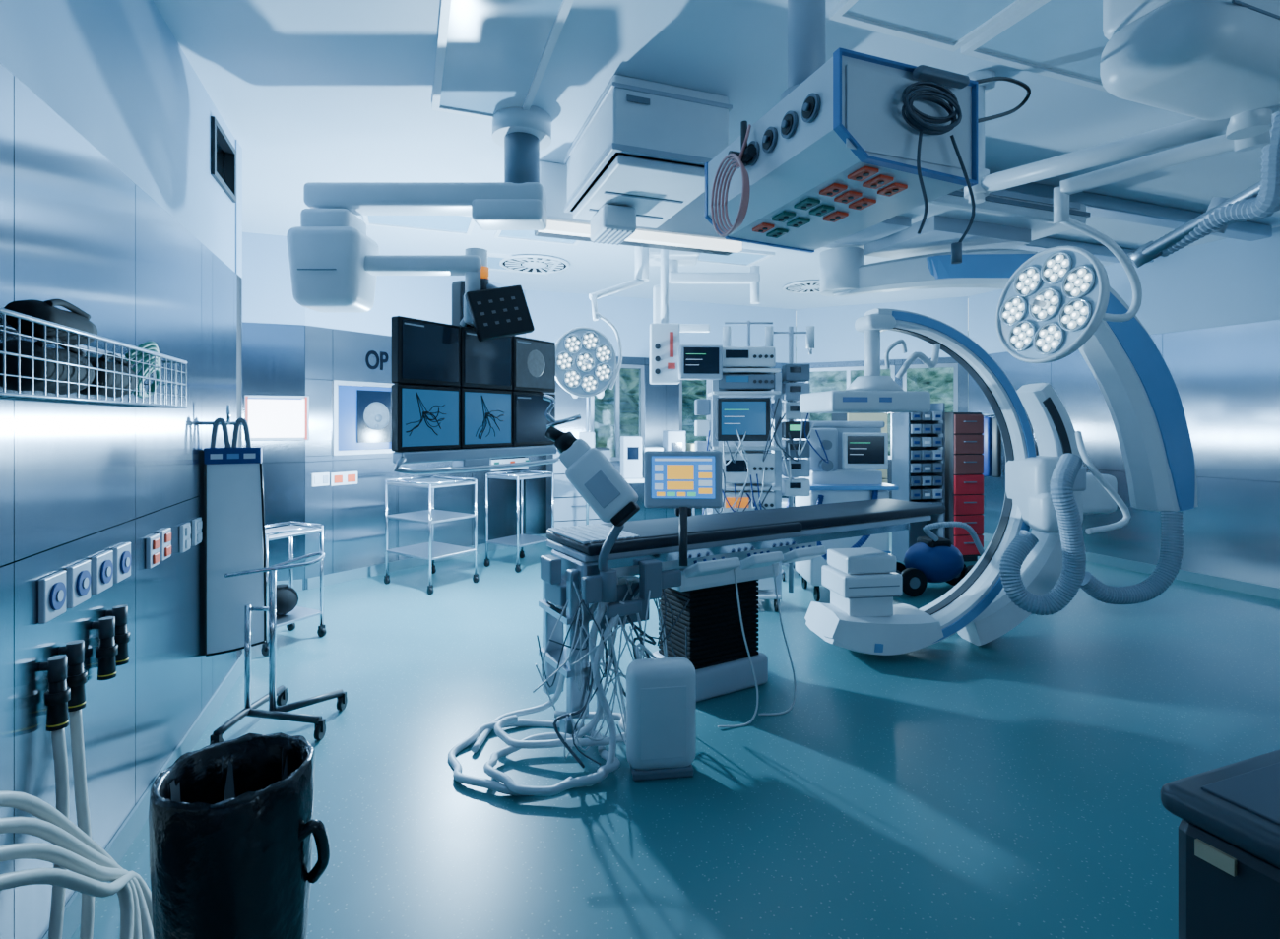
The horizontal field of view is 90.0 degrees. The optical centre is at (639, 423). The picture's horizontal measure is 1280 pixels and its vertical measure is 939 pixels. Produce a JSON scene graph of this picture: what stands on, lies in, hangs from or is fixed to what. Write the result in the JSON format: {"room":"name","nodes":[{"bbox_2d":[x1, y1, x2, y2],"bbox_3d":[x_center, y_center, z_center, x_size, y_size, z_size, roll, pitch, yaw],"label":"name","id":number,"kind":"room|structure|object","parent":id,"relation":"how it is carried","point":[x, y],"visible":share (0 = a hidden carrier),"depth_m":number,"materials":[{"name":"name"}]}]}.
{"room":"operating room","nodes":[
{"label":"operating room","id":0,"kind":"room"},
{"bbox_2d":[0,0,242,938],"bbox_3d":[-1.276,-0.085,0.594,0.141,3.170,7.000,0,0,-20],"label":"wall","id":1,"kind":"structure","parent":0,"point":[112,208],"depth_m":2.15,"materials":[{"name":"metal"}]},
{"bbox_2d":[38,570,65,624],"bbox_3d":[-1.623,0.480,1.775,0.026,0.120,0.120,0,0,-20],"label":"wall socket","id":2,"kind":"object","parent":1,"relation":"attached to","point":[52,588],"visible":1,"depth_m":1.75,"materials":[{"name":"grey plastic"}]},
{"bbox_2d":[39,654,70,731],"bbox_3d":[-1.594,0.735,1.745,0.061,0.190,0.054,0,0,-20],"label":"coupler","id":3,"kind":"object","parent":1,"relation":"attached to","point":[56,699],"visible":1,"depth_m":1.73,"materials":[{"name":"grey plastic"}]},
{"bbox_2d":[58,640,87,711],"bbox_3d":[-1.629,0.725,1.839,0.061,0.190,0.054,0,0,-20],"label":"coupler","id":4,"kind":"object","parent":1,"relation":"attached to","point":[77,676],"visible":0.84,"depth_m":1.83,"materials":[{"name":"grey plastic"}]},
{"bbox_2d":[0,709,153,938],"bbox_3d":[-1.318,1.000,1.375,0.304,0.977,1.118,0,0,-20],"label":"gas hose","id":5,"kind":"object","parent":1,"relation":"attached to","point":[74,850],"visible":0.99,"depth_m":1.64,"materials":[{"name":"white rubber"}]},
{"bbox_2d":[65,560,90,608],"bbox_3d":[-1.676,0.480,1.919,0.026,0.120,0.120,0,0,-20],"label":"wall socket","id":6,"kind":"object","parent":1,"relation":"attached to","point":[78,576],"visible":1,"depth_m":1.89,"materials":[{"name":"grey plastic"}]},
{"bbox_2d":[0,307,187,408],"bbox_3d":[-1.464,-0.146,1.543,0.147,0.179,1.822,0,0,-20],"label":"wire basket","id":7,"kind":"object","parent":1,"relation":"attached to","point":[3,395],"visible":0.99,"depth_m":1.71,"materials":[{"name":"white metal"}]},
{"bbox_2d":[0,335,94,394],"bbox_3d":[-1.482,-0.145,1.584,0.120,0.141,0.340,0,0,-20],"label":"cable bundle","id":8,"kind":"object","parent":7,"relation":"in","point":[12,345],"visible":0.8,"depth_m":1.51,"materials":[{"name":"black rubber"}]},
{"bbox_2d":[3,298,97,345],"bbox_3d":[-1.502,-0.264,1.641,0.090,0.108,0.320,0,0,-20],"label":"cable bundle","id":9,"kind":"object","parent":7,"relation":"in","point":[76,318],"visible":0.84,"depth_m":1.57,"materials":[{"name":"black rubber"}]},
{"bbox_2d":[75,352,138,397],"bbox_3d":[-1.600,-0.145,1.903,0.110,0.130,0.300,0,0,-20],"label":"cable bundle","id":10,"kind":"object","parent":7,"relation":"in","point":[93,360],"visible":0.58,"depth_m":1.87,"materials":[{"name":"black rubber"}]},
{"bbox_2d":[124,340,160,398],"bbox_3d":[-1.715,-0.185,2.216,0.076,0.194,0.277,0,0,-20],"label":"cord","id":11,"kind":"object","parent":7,"relation":"in","point":[151,346],"visible":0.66,"depth_m":2.17,"materials":[{"name":"plastic"}]},
{"bbox_2d":[91,550,113,594],"bbox_3d":[-1.731,0.480,2.067,0.026,0.120,0.120,0,0,-20],"label":"wall socket","id":12,"kind":"object","parent":1,"relation":"attached to","point":[102,563],"visible":1,"depth_m":2.04,"materials":[{"name":"grey plastic"}]},
{"bbox_2d":[91,616,118,680],"bbox_3d":[-1.701,0.715,2.036,0.061,0.190,0.054,0,0,-20],"label":"coupler","id":13,"kind":"object","parent":1,"relation":"attached to","point":[106,652],"visible":1,"depth_m":2.02,"materials":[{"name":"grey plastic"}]},
{"bbox_2d":[105,604,129,666],"bbox_3d":[-1.736,0.705,2.130,0.061,0.190,0.054,0,0,-20],"label":"coupler","id":14,"kind":"object","parent":1,"relation":"attached to","point":[122,636],"visible":0.73,"depth_m":2.12,"materials":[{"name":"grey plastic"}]},
{"bbox_2d":[112,542,130,583],"bbox_3d":[-1.784,0.480,2.210,0.026,0.120,0.120,0,0,-20],"label":"wall socket","id":15,"kind":"object","parent":1,"relation":"attached to","point":[121,553],"visible":0.98,"depth_m":2.19,"materials":[{"name":"grey plastic"}]},
{"bbox_2d":[42,653,244,938],"bbox_3d":[-1.204,1.450,0.621,0.014,0.100,6.960,0,0,-20],"label":"baseboard","id":16,"kind":"structure","parent":1,"relation":"attached to","point":[125,836],"depth_m":2.39,"materials":[{"name":"plastic"}]},
{"bbox_2d":[145,533,160,569],"bbox_3d":[-1.886,0.496,2.485,0.024,0.120,0.100,0,0,-20],"label":"wall socket","id":17,"kind":"object","parent":1,"relation":"attached to","point":[153,543],"visible":1,"depth_m":2.46,"materials":[{"name":"grey plastic"}]},
{"bbox_2d":[210,116,236,202],"bbox_3d":[-2.319,-1.430,3.487,0.110,0.300,0.450,0,0,-20],"label":"digital clock","id":18,"kind":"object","parent":1,"relation":"in","point":[228,184],"depth_m":3.61,"materials":[{"name":"black plastic"}]},
{"bbox_2d":[198,404,266,656],"bbox_3d":[-2.032,0.523,3.155,0.337,1.226,0.045,0,0,-22],"label":"board","id":19,"kind":"object","parent":1,"relation":"attached to","point":[232,509],"visible":0.94,"depth_m":3.15,"materials":[{"name":"grey plastic"}]},
{"bbox_2d":[235,139,242,661],"bbox_3d":[-2.859,-0.085,3.666,0.980,3.170,0.140,0,0,-20],"label":"wall","id":20,"kind":"structure","parent":0,"point":[238,205],"depth_m":3.82,"materials":[{"name":"metal"}]},
{"bbox_2d":[242,232,305,590],"bbox_3d":[-3.479,-0.085,5.651,0.949,3.170,0.140,0,0,-20],"label":"wall","id":21,"kind":"structure","parent":0,"point":[273,322],"depth_m":5.67,"materials":[{"name":"metal"}]},
{"bbox_2d":[244,395,309,441],"bbox_3d":[-3.204,-0.044,5.650,0.500,0.400,0.048,0,0,-20],"label":"light panel","id":22,"kind":"object","parent":21,"relation":"attached to","point":[268,417],"visible":0.88,"depth_m":5.64,"materials":[{"name":"white plastic"}]},
{"bbox_2d":[303,275,525,589],"bbox_3d":[-2.277,-0.085,6.915,0.140,3.170,2.749,0,0,35],"label":"wall","id":23,"kind":"structure","parent":0,"point":[337,345],"depth_m":6.31,"materials":[{"name":"metal"}]},
{"bbox_2d":[332,380,393,455],"bbox_3d":[-2.680,-0.050,6.245,0.070,0.700,0.673,0,0,35],"label":"window","id":24,"kind":"structure","parent":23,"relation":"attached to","point":[361,416],"depth_m":6.21,"materials":[{"name":"glass"}]},
{"bbox_2d":[307,543,510,589],"bbox_3d":[-2.215,1.450,6.871,0.013,0.100,2.709,0,0,35],"label":"baseboard","id":25,"kind":"structure","parent":23,"relation":"attached to","point":[351,575],"depth_m":6.33,"materials":[{"name":"plastic"}]},
{"bbox_2d":[524,289,796,534],"bbox_3d":[0.405,-0.085,8.754,3.966,3.170,0.140,0,0,-20],"label":"wall","id":26,"kind":"structure","parent":0,"point":[552,314],"depth_m":8.54,"materials":[{"name":"metal"}]},
{"bbox_2d":[590,364,643,461],"bbox_3d":[-0.307,-0.140,8.480,0.750,1.280,0.080,0,0,-20],"label":"window","id":27,"kind":"structure","parent":26,"relation":"in","point":[616,389],"depth_m":8.48,"materials":[{"name":"metal"}]},
{"bbox_2d":[70,532,1279,938],"bbox_3d":[1.466,1.550,3.423,9.136,0.100,10.815,0,0,-20],"label":"floor","id":28,"kind":"structure","parent":0,"point":[1009,786],"depth_m":2.75,"materials":[{"name":"teal plastic"}]},
{"bbox_2d":[148,732,329,938],"bbox_3d":[-1.019,1.179,1.620,0.355,0.642,0.354,0,0,39],"label":"waste bin","id":29,"kind":"object","parent":28,"relation":"on","point":[232,826],"visible":1,"depth_m":1.51,"materials":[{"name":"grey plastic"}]},
{"bbox_2d":[209,551,347,745],"bbox_3d":[-1.720,1.063,3.150,0.440,0.872,0.572,0,0,0],"label":"stand","id":30,"kind":"object","parent":28,"relation":"on","point":[250,710],"visible":0.98,"depth_m":3.09,"materials":[{"name":"silver metal"}]},
{"bbox_2d":[260,521,326,656],"bbox_3d":[-2.468,1.105,4.380,0.384,0.789,0.450,0,0,25],"label":"trolley","id":31,"kind":"object","parent":28,"relation":"on","point":[298,613],"visible":0.56,"depth_m":4.46,"materials":[{"name":"silver metal"}]},
{"bbox_2d":[276,583,298,615],"bbox_3d":[-2.470,1.218,4.400,0.220,0.200,0.220,0,0,0],"label":"pot","id":32,"kind":"object","parent":31,"relation":"on","point":[287,597],"visible":0.68,"depth_m":4.35,"materials":[{"name":"metal"}]},
{"bbox_2d":[264,525,321,540],"bbox_3d":[-2.468,0.750,4.380,0.340,0.020,0.430,0,0,25],"label":"shelf","id":33,"kind":"object","parent":31,"relation":"attached to","point":[305,531],"depth_m":4.37,"materials":[{"name":"metal"}]},
{"bbox_2d":[276,606,321,628],"bbox_3d":[-2.468,1.330,4.380,0.340,0.020,0.430,0,0,25],"label":"shelf","id":34,"kind":"object","parent":31,"relation":"attached to","point":[299,613],"depth_m":4.39,"materials":[{"name":"metal"}]},
{"bbox_2d":[384,475,479,594],"bbox_3d":[-1.951,1.010,5.990,0.704,0.979,0.550,0,0,35],"label":"trolley","id":35,"kind":"object","parent":28,"relation":"on","point":[431,550],"visible":1,"depth_m":5.95,"materials":[{"name":"silver metal"}]},
{"bbox_2d":[385,478,475,488],"bbox_3d":[-1.951,0.560,5.990,0.660,0.020,0.530,0,0,35],"label":"shelf","id":36,"kind":"object","parent":35,"relation":"attached to","point":[428,482],"depth_m":5.85,"materials":[{"name":"metal"}]},
{"bbox_2d":[385,510,475,523],"bbox_3d":[-1.951,0.870,5.990,0.660,0.020,0.530,0,0,35],"label":"shelf","id":37,"kind":"object","parent":35,"relation":"attached to","point":[437,516],"depth_m":5.92,"materials":[{"name":"metal"}]},
{"bbox_2d":[385,541,475,560],"bbox_3d":[-1.951,1.190,5.990,0.660,0.020,0.530,0,0,35],"label":"shelf","id":38,"kind":"object","parent":35,"relation":"attached to","point":[439,550],"depth_m":5.92,"materials":[{"name":"metal"}]},
{"bbox_2d":[483,470,554,573],"bbox_3d":[-1.267,1.010,6.769,0.524,0.979,0.550,0,0,35],"label":"trolley","id":39,"kind":"object","parent":28,"relation":"on","point":[518,541],"visible":0.91,"depth_m":6.68,"materials":[{"name":"silver metal"}]},
{"bbox_2d":[486,533,548,547],"bbox_3d":[-1.267,1.240,6.769,0.480,0.020,0.530,0,0,35],"label":"shelf","id":40,"kind":"object","parent":39,"relation":"attached to","point":[524,540],"depth_m":6.69,"materials":[{"name":"metal"}]},
{"bbox_2d":[486,472,553,480],"bbox_3d":[-1.267,0.560,6.769,0.480,0.020,0.530,0,0,35],"label":"shelf","id":41,"kind":"object","parent":39,"relation":"attached to","point":[521,476],"depth_m":6.62,"materials":[{"name":"metal"}]},
{"bbox_2d":[447,601,626,796],"bbox_3d":[-0.444,1.161,2.885,0.778,0.698,0.696,0,0,24],"label":"hose","id":42,"kind":"object","parent":28,"relation":"on","point":[508,720],"visible":0.81,"depth_m":2.86,"materials":[{"name":"white plastic"}]},
{"bbox_2d":[546,447,610,548],"bbox_3d":[-0.746,0.900,7.738,0.700,1.200,0.425,0,0,-20],"label":"storage cabinet","id":43,"kind":"object","parent":28,"relation":"on","point":[569,505],"visible":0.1,"depth_m":7.51,"materials":[{"name":"white metal"}]},
{"bbox_2d":[626,656,696,781],"bbox_3d":[0.090,1.260,2.759,0.300,0.480,0.143,0,0,-8],"label":"control unit","id":44,"kind":"object","parent":28,"relation":"on","point":[661,692],"visible":1,"depth_m":2.69,"materials":[{"name":"white plastic"}]},
{"bbox_2d":[624,476,704,515],"bbox_3d":[0.220,1.040,6.900,0.900,0.920,0.500,0,0,-10],"label":"table","id":45,"kind":"object","parent":28,"relation":"on","point":[629,480],"visible":0.02,"depth_m":6.61,"materials":[{"name":"white metal"}]},
{"bbox_2d":[620,436,641,478],"bbox_3d":[-0.095,0.359,6.843,0.200,0.440,0.263,0,0,-10],"label":"box","id":46,"kind":"object","parent":45,"relation":"on","point":[630,446],"visible":0.9,"depth_m":6.72,"materials":[{"name":"grey plastic"}]},
{"bbox_2d":[662,430,685,450],"bbox_3d":[0.368,0.329,6.925,0.200,0.500,0.263,0,0,-10],"label":"box","id":47,"kind":"object","parent":45,"relation":"on","point":[672,440],"visible":0.47,"depth_m":6.80,"materials":[{"name":"grey plastic"}]},
{"bbox_2d":[532,498,945,767],"bbox_3d":[0.678,1.027,3.761,3.050,0.950,0.840,0,0,-35],"label":"table","id":48,"kind":"object","parent":28,"relation":"on","point":[708,608],"visible":0.84,"depth_m":3.34,"materials":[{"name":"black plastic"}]},
{"bbox_2d":[542,394,639,633],"bbox_3d":[-0.228,0.429,2.929,0.458,1.130,0.284,0,0,0],"label":"contrast injector","id":49,"kind":"object","parent":48,"relation":"attached to","point":[589,471],"visible":0.94,"depth_m":2.85,"materials":[{"name":"white plastic"}]},
{"bbox_2d":[643,450,722,566],"bbox_3d":[0.214,0.410,3.124,0.387,0.547,0.187,0,0,0],"label":"display","id":50,"kind":"object","parent":48,"relation":"attached to","point":[681,480],"visible":1,"depth_m":3.14,"materials":[{"name":"grey plastic"}]},
{"bbox_2d":[678,320,829,611],"bbox_3d":[0.890,0.324,5.268,1.180,2.349,0.570,0,0,0],"label":"tower","id":51,"kind":"object","parent":28,"relation":"on","point":[740,380],"visible":0.65,"depth_m":5.08,"materials":[{"name":"grey plastic"}]},
{"bbox_2d":[678,344,722,380],"bbox_3d":[0.476,-0.480,5.050,0.344,0.270,0.122,0,0,0],"label":"monitor","id":52,"kind":"object","parent":51,"relation":"on","point":[695,361],"depth_m":5.00,"materials":[{"name":"grey plastic"}]},
{"bbox_2d":[715,397,769,441],"bbox_3d":[0.810,-0.030,5.050,0.420,0.340,0.100,0,0,0],"label":"monitor","id":53,"kind":"object","parent":51,"relation":"on","point":[736,418],"depth_m":4.99,"materials":[{"name":"blue plastic"}]},
{"bbox_2d":[707,390,780,396],"bbox_3d":[0.850,-0.240,5.300,0.540,0.030,0.460,0,0,0],"label":"shelf","id":54,"kind":"object","parent":51,"relation":"attached to","point":[710,393],"depth_m":5.07,"materials":[{"name":"white plastic"}]},
{"bbox_2d":[793,421,897,601],"bbox_3d":[1.750,0.739,5.503,0.800,1.518,0.754,0,0,0],"label":"machine","id":55,"kind":"object","parent":28,"relation":"on","point":[855,451],"visible":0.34,"depth_m":5.32,"materials":[{"name":"white plastic"}]},
{"bbox_2d":[810,482,897,490],"bbox_3d":[1.750,0.532,5.560,0.740,0.035,0.640,0,0,0],"label":"countertop","id":56,"kind":"structure","parent":55,"relation":"on","point":[884,486],"depth_m":5.24,"materials":[{"name":"white"}]},
{"bbox_2d":[841,433,888,469],"bbox_3d":[1.873,0.230,5.330,0.362,0.300,0.095,0,0,0],"label":"monitor","id":57,"kind":"object","parent":55,"relation":"on","point":[867,451],"depth_m":5.30,"materials":[{"name":"white plastic"}]},
{"bbox_2d":[832,413,887,483],"bbox_3d":[2.602,0.675,7.588,0.500,1.650,0.425,0,0,-10],"label":"storage cabinet","id":58,"kind":"object","parent":28,"relation":"on","point":[835,416],"visible":0.08,"depth_m":7.42,"materials":[{"name":"grey plastic"}]},
{"bbox_2d":[892,402,945,562],"bbox_3d":[3.042,0.640,6.993,0.440,1.720,0.315,0,0,-12],"label":"rack","id":59,"kind":"object","parent":28,"relation":"on","point":[918,438],"visible":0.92,"depth_m":6.89,"materials":[{"name":"grey metal"}]},
{"bbox_2d":[896,521,984,596],"bbox_3d":[2.674,1.170,5.703,0.890,0.659,0.504,0,0,-10],"label":"vacuum cleaner","id":60,"kind":"object","parent":28,"relation":"on","point":[933,558],"visible":0.79,"depth_m":5.58,"materials":[{"name":"blue plastic"}]},
{"bbox_2d":[945,412,983,562],"bbox_3d":[3.503,0.690,7.038,0.360,1.620,0.385,0,0,-12],"label":"tall cabinet","id":61,"kind":"object","parent":28,"relation":"on","point":[964,437],"visible":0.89,"depth_m":6.88,"materials":[{"name":"red plastic"}]},
{"bbox_2d":[1160,749,1279,938],"bbox_3d":[1.270,1.034,0.859,0.720,0.931,0.620,0,0,-20],"label":"cabinet","id":62,"kind":"object","parent":28,"relation":"on","point":[1229,829],"visible":1,"depth_m":0.96,"materials":[{"name":"grey plastic"}]},
{"bbox_2d":[1160,749,1279,868],"bbox_3d":[1.270,0.596,0.859,0.720,0.047,0.620,0,0,-20],"label":"countertop","id":63,"kind":"structure","parent":62,"relation":"on","point":[1184,799],"depth_m":0.96,"materials":[{"name":"black plastic"}]},
{"bbox_2d":[152,0,1279,311],"bbox_3d":[1.466,-1.720,3.423,9.136,0.100,10.815,0,0,-20],"label":"ceiling","id":64,"kind":"structure","parent":0,"point":[308,91],"depth_m":3.38,"materials":[{"name":"paint"}]},
{"bbox_2d":[363,215,475,235],"bbox_3d":[-1.782,-1.655,5.178,0.850,0.030,0.550,0,0,-20],"label":"ceiling light panel","id":65,"kind":"object","parent":64,"relation":"attached to","point":[457,224],"visible":0.48,"depth_m":5.28,"materials":[{"name":"white plastic"}]},
{"bbox_2d":[286,105,561,475],"bbox_3d":[-1.076,-0.704,3.529,1.572,1.932,0.830,0,0,-22],"label":"boom","id":66,"kind":"object","parent":64,"relation":"hanging from","point":[469,392],"visible":0.99,"depth_m":3.41,"materials":[{"name":"grey plastic"}]},
{"bbox_2d":[390,384,459,451],"bbox_3d":[-1.093,-0.025,3.292,0.251,0.328,0.367,0,0,0],"label":"monitor","id":67,"kind":"object","parent":66,"relation":"on","point":[423,417],"depth_m":3.24,"materials":[{"name":"black plastic"}]},
{"bbox_2d":[390,316,459,386],"bbox_3d":[-1.093,-0.360,3.292,0.251,0.328,0.367,0,0,0],"label":"monitor","id":68,"kind":"object","parent":66,"relation":"on","point":[423,352],"depth_m":3.23,"materials":[{"name":"black plastic"}]},
{"bbox_2d":[456,326,511,390],"bbox_3d":[-0.884,-0.360,3.640,0.251,0.328,0.367,0,0,0],"label":"monitor","id":69,"kind":"object","parent":66,"relation":"on","point":[486,365],"depth_m":3.59,"materials":[{"name":"black plastic"}]},
{"bbox_2d":[459,388,511,448],"bbox_3d":[-0.884,-0.025,3.640,0.251,0.328,0.367,0,0,0],"label":"monitor","id":70,"kind":"object","parent":66,"relation":"on","point":[485,415],"depth_m":3.60,"materials":[{"name":"black plastic"}]},
{"bbox_2d":[508,335,555,392],"bbox_3d":[-0.674,-0.360,3.989,0.251,0.328,0.367,0,0,0],"label":"monitor","id":71,"kind":"object","parent":66,"relation":"on","point":[533,360],"depth_m":3.94,"materials":[{"name":"black plastic"}]},
{"bbox_2d":[511,391,555,447],"bbox_3d":[-0.674,-0.025,3.989,0.251,0.328,0.367,0,0,0],"label":"monitor","id":72,"kind":"object","parent":66,"relation":"on","point":[529,420],"depth_m":3.93,"materials":[{"name":"black plastic"}]},
{"bbox_2d":[432,0,574,120],"bbox_3d":[-0.636,-1.655,2.814,0.480,0.030,1.320,0,0,-20],"label":"ceiling light panel","id":73,"kind":"object","parent":64,"relation":"attached to","point":[492,56],"visible":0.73,"depth_m":2.84,"materials":[{"name":"white plastic"}]},
{"bbox_2d":[499,255,569,273],"bbox_3d":[-1.096,-1.650,6.660,0.720,0.028,0.720,0,0,0],"label":"ceiling vent","id":74,"kind":"object","parent":64,"relation":"in","point":[511,264],"visible":1,"depth_m":6.64,"materials":[{"name":"white plastic"}]},
{"bbox_2d":[494,230,579,246],"bbox_3d":[-0.844,-1.655,5.525,0.750,0.030,0.550,0,0,-20],"label":"ceiling light panel","id":75,"kind":"object","parent":64,"relation":"attached to","point":[527,235],"visible":0.4,"depth_m":5.69,"materials":[{"name":"white plastic"}]},
{"bbox_2d":[555,246,648,397],"bbox_3d":[-0.286,-0.934,5.040,0.916,1.472,0.215,0,0,-41],"label":"lamp","id":76,"kind":"object","parent":64,"relation":"hanging from","point":[585,357],"visible":0.99,"depth_m":4.92,"materials":[{"name":"white plastic"}]},
{"bbox_2d":[534,161,742,255],"bbox_3d":[0.016,-1.455,4.425,1.500,0.430,0.250,0,0,-20],"label":"rail","id":77,"kind":"object","parent":64,"relation":"attached to","point":[688,229],"visible":0.49,"depth_m":4.36,"materials":[{"name":"white metal"}]},
{"bbox_2d":[564,74,732,245],"bbox_3d":[0.002,-1.383,3.598,0.644,0.575,0.976,0,0,-20],"label":"housing","id":78,"kind":"object","parent":64,"relation":"attached to","point":[639,158],"visible":0.92,"depth_m":3.23,"materials":[{"name":"white plastic"}]},
{"bbox_2d":[592,228,633,245],"bbox_3d":[-0.161,-1.097,3.779,0.160,0.005,0.280,0,0,-20],"label":"grille","id":79,"kind":"object","parent":78,"relation":"attached to","point":[616,236],"depth_m":3.75,"materials":[{"name":"grey plastic"}]},
{"bbox_2d":[649,249,680,384],"bbox_3d":[0.200,-0.995,5.188,0.240,1.350,0.205,0,0,0],"label":"box","id":80,"kind":"object","parent":64,"relation":"hanging from","point":[665,338],"visible":0.94,"depth_m":5.11,"materials":[{"name":"white plastic"}]},
{"bbox_2d":[648,248,760,332],"bbox_3d":[0.531,-1.232,5.650,1.030,0.875,0.400,0,0,0],"label":"boom arm","id":81,"kind":"object","parent":64,"relation":"attached to","point":[675,258],"visible":0.57,"depth_m":5.56,"materials":[{"name":"white metal"}]},
{"bbox_2d":[697,249,774,266],"bbox_3d":[0.854,-1.655,6.340,0.800,0.030,0.500,0,0,-20],"label":"ceiling light panel","id":82,"kind":"object","parent":64,"relation":"attached to","point":[745,257],"visible":0.5,"depth_m":6.40,"materials":[{"name":"white plastic"}]},
{"bbox_2d":[698,252,767,264],"bbox_3d":[0.854,-1.661,6.340,0.730,0.018,0.430,0,0,-20],"label":"diffuser","id":83,"kind":"object","parent":82,"relation":"attached to","point":[739,258],"depth_m":6.41,"materials":[{"name":"white plastic"}]},
{"bbox_2d":[704,0,1030,263],"bbox_3d":[0.870,-1.085,2.437,1.116,1.170,0.952,0,0,-20],"label":"pendant","id":84,"kind":"object","parent":64,"relation":"hanging from","point":[855,142],"visible":1,"depth_m":2.09,"materials":[{"name":"white plastic"}]},
{"bbox_2d":[780,110,798,138],"bbox_3d":[0.487,-0.990,2.120,0.029,0.084,0.084,0,0,-20],"label":"outlet","id":85,"kind":"object","parent":84,"relation":"attached to","point":[789,119],"depth_m":2.11,"materials":[{"name":"grey plastic"}]},
{"bbox_2d":[801,92,820,123],"bbox_3d":[0.529,-0.990,2.007,0.029,0.084,0.084,0,0,-20],"label":"outlet","id":86,"kind":"object","parent":84,"relation":"attached to","point":[810,103],"depth_m":1.99,"materials":[{"name":"grey plastic"}]},
{"bbox_2d":[847,166,879,181],"bbox_3d":[0.707,-0.790,2.030,0.055,0.017,0.085,0,0,-20],"label":"power socket","id":87,"kind":"object","parent":84,"relation":"attached to","point":[858,173],"depth_m":2.01,"materials":[{"name":"red plastic"}]},
{"bbox_2d":[862,174,894,189],"bbox_3d":[0.776,-0.786,2.088,0.055,0.017,0.085,0,0,-20],"label":"power socket","id":88,"kind":"object","parent":84,"relation":"attached to","point":[875,181],"depth_m":2.07,"materials":[{"name":"red plastic"}]},
{"bbox_2d":[877,182,907,196],"bbox_3d":[0.846,-0.782,2.146,0.055,0.017,0.085,0,0,-20],"label":"power socket","id":89,"kind":"object","parent":84,"relation":"attached to","point":[889,189],"depth_m":2.13,"materials":[{"name":"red plastic"}]},
{"bbox_2d":[829,0,1029,52],"bbox_3d":[1.296,-1.655,2.116,0.660,0.030,1.270,0,0,-20],"label":"ceiling light panel","id":90,"kind":"object","parent":64,"relation":"attached to","point":[947,25],"visible":1,"depth_m":2.60,"materials":[{"name":"white plastic"}]},
{"bbox_2d":[960,0,1108,92],"bbox_3d":[2.150,-1.655,2.432,1.080,0.030,1.270,0,0,-20],"label":"ceiling light panel","id":91,"kind":"object","parent":64,"relation":"attached to","point":[1065,40],"visible":0.56,"depth_m":2.77,"materials":[{"name":"white plastic"}]},
{"bbox_2d":[823,182,1272,264],"bbox_3d":[3.014,-1.482,5.082,4.520,0.365,1.174,0,0,-20],"label":"carriage","id":92,"kind":"object","parent":64,"relation":"attached to","point":[1020,217],"visible":0.33,"depth_m":4.56,"materials":[{"name":"white plastic"}]},
{"bbox_2d":[799,247,1197,655],"bbox_3d":[2.342,0.075,4.192,2.446,2.870,1.457,0,0,22],"label":"machine","id":93,"kind":"object","parent":92,"relation":"hanging from","point":[1049,493],"visible":0.98,"depth_m":4.17,"materials":[{"name":"white plastic"}]},
{"bbox_2d":[963,0,1279,363],"bbox_3d":[1.958,-0.968,2.630,1.017,1.403,1.269,0,0,-20],"label":"lamp mount","id":94,"kind":"object","parent":64,"relation":"attached to","point":[1216,63],"depth_m":2.40,"materials":[{"name":"white plastic"}]},
{"bbox_2d":[1127,112,1279,267],"bbox_3d":[2.630,-1.229,2.927,0.244,0.882,0.757,0,0,-6],"label":"corrugated hose","id":95,"kind":"object","parent":64,"relation":"attached to","point":[1261,200],"visible":0.98,"depth_m":2.83,"materials":[{"name":"plastic"}]},
{"bbox_2d":[796,296,967,525],"bbox_3d":[3.333,-0.085,8.962,2.242,3.170,0.140,0,0,25],"label":"wall","id":96,"kind":"structure","parent":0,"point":[837,341],"depth_m":8.98,"materials":[{"name":"metal"}]},
{"bbox_2d":[804,365,895,459],"bbox_3d":[2.976,-0.150,9.119,1.222,1.300,0.080,0,0,25],"label":"window","id":97,"kind":"structure","parent":96,"relation":"attached to","point":[892,367],"depth_m":9.08,"materials":[{"name":"metal"}]},
{"bbox_2d":[902,363,958,412],"bbox_3d":[3.926,-0.150,8.671,0.680,1.300,0.080,0,0,25],"label":"window","id":98,"kind":"structure","parent":96,"relation":"attached to","point":[938,365],"depth_m":8.56,"materials":[{"name":"metal"}]},
{"bbox_2d":[967,226,1279,588],"bbox_3d":[5.926,-0.085,4.271,0.141,3.170,8.900,0,0,-20],"label":"wall","id":99,"kind":"structure","parent":0,"point":[1211,310],"depth_m":5.91,"materials":[{"name":"metal"}]},
{"bbox_2d":[982,413,1001,477],"bbox_3d":[4.120,0.263,7.800,0.060,0.755,0.630,0,0,-20],"label":"apron","id":100,"kind":"object","parent":99,"relation":"hanging from","point":[992,433],"visible":0.3,"depth_m":7.58,"materials":[{"name":"blue fabric"}]},
{"bbox_2d":[982,532,1279,600],"bbox_3d":[5.854,1.450,4.245,0.015,0.100,8.860,0,0,-20],"label":"baseboard","id":101,"kind":"structure","parent":99,"relation":"attached to","point":[1262,591],"depth_m":5.98,"materials":[{"name":"blue plastic"}]},
{"label":"outside","id":102,"kind":"structure","parent":0,"visible":0},
{"bbox_3d":[-2.444,1.570,10.931,21.000,0.100,5.000,0,0,-20],"label":"ground","id":103,"kind":"structure","parent":102,"visible":0},
{"bbox_2d":[362,325,968,456],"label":"window","id":104,"kind":"structure","parent":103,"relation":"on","point":[938,382],"depth_m":11.69,"materials":[{"name":"clear glass"}]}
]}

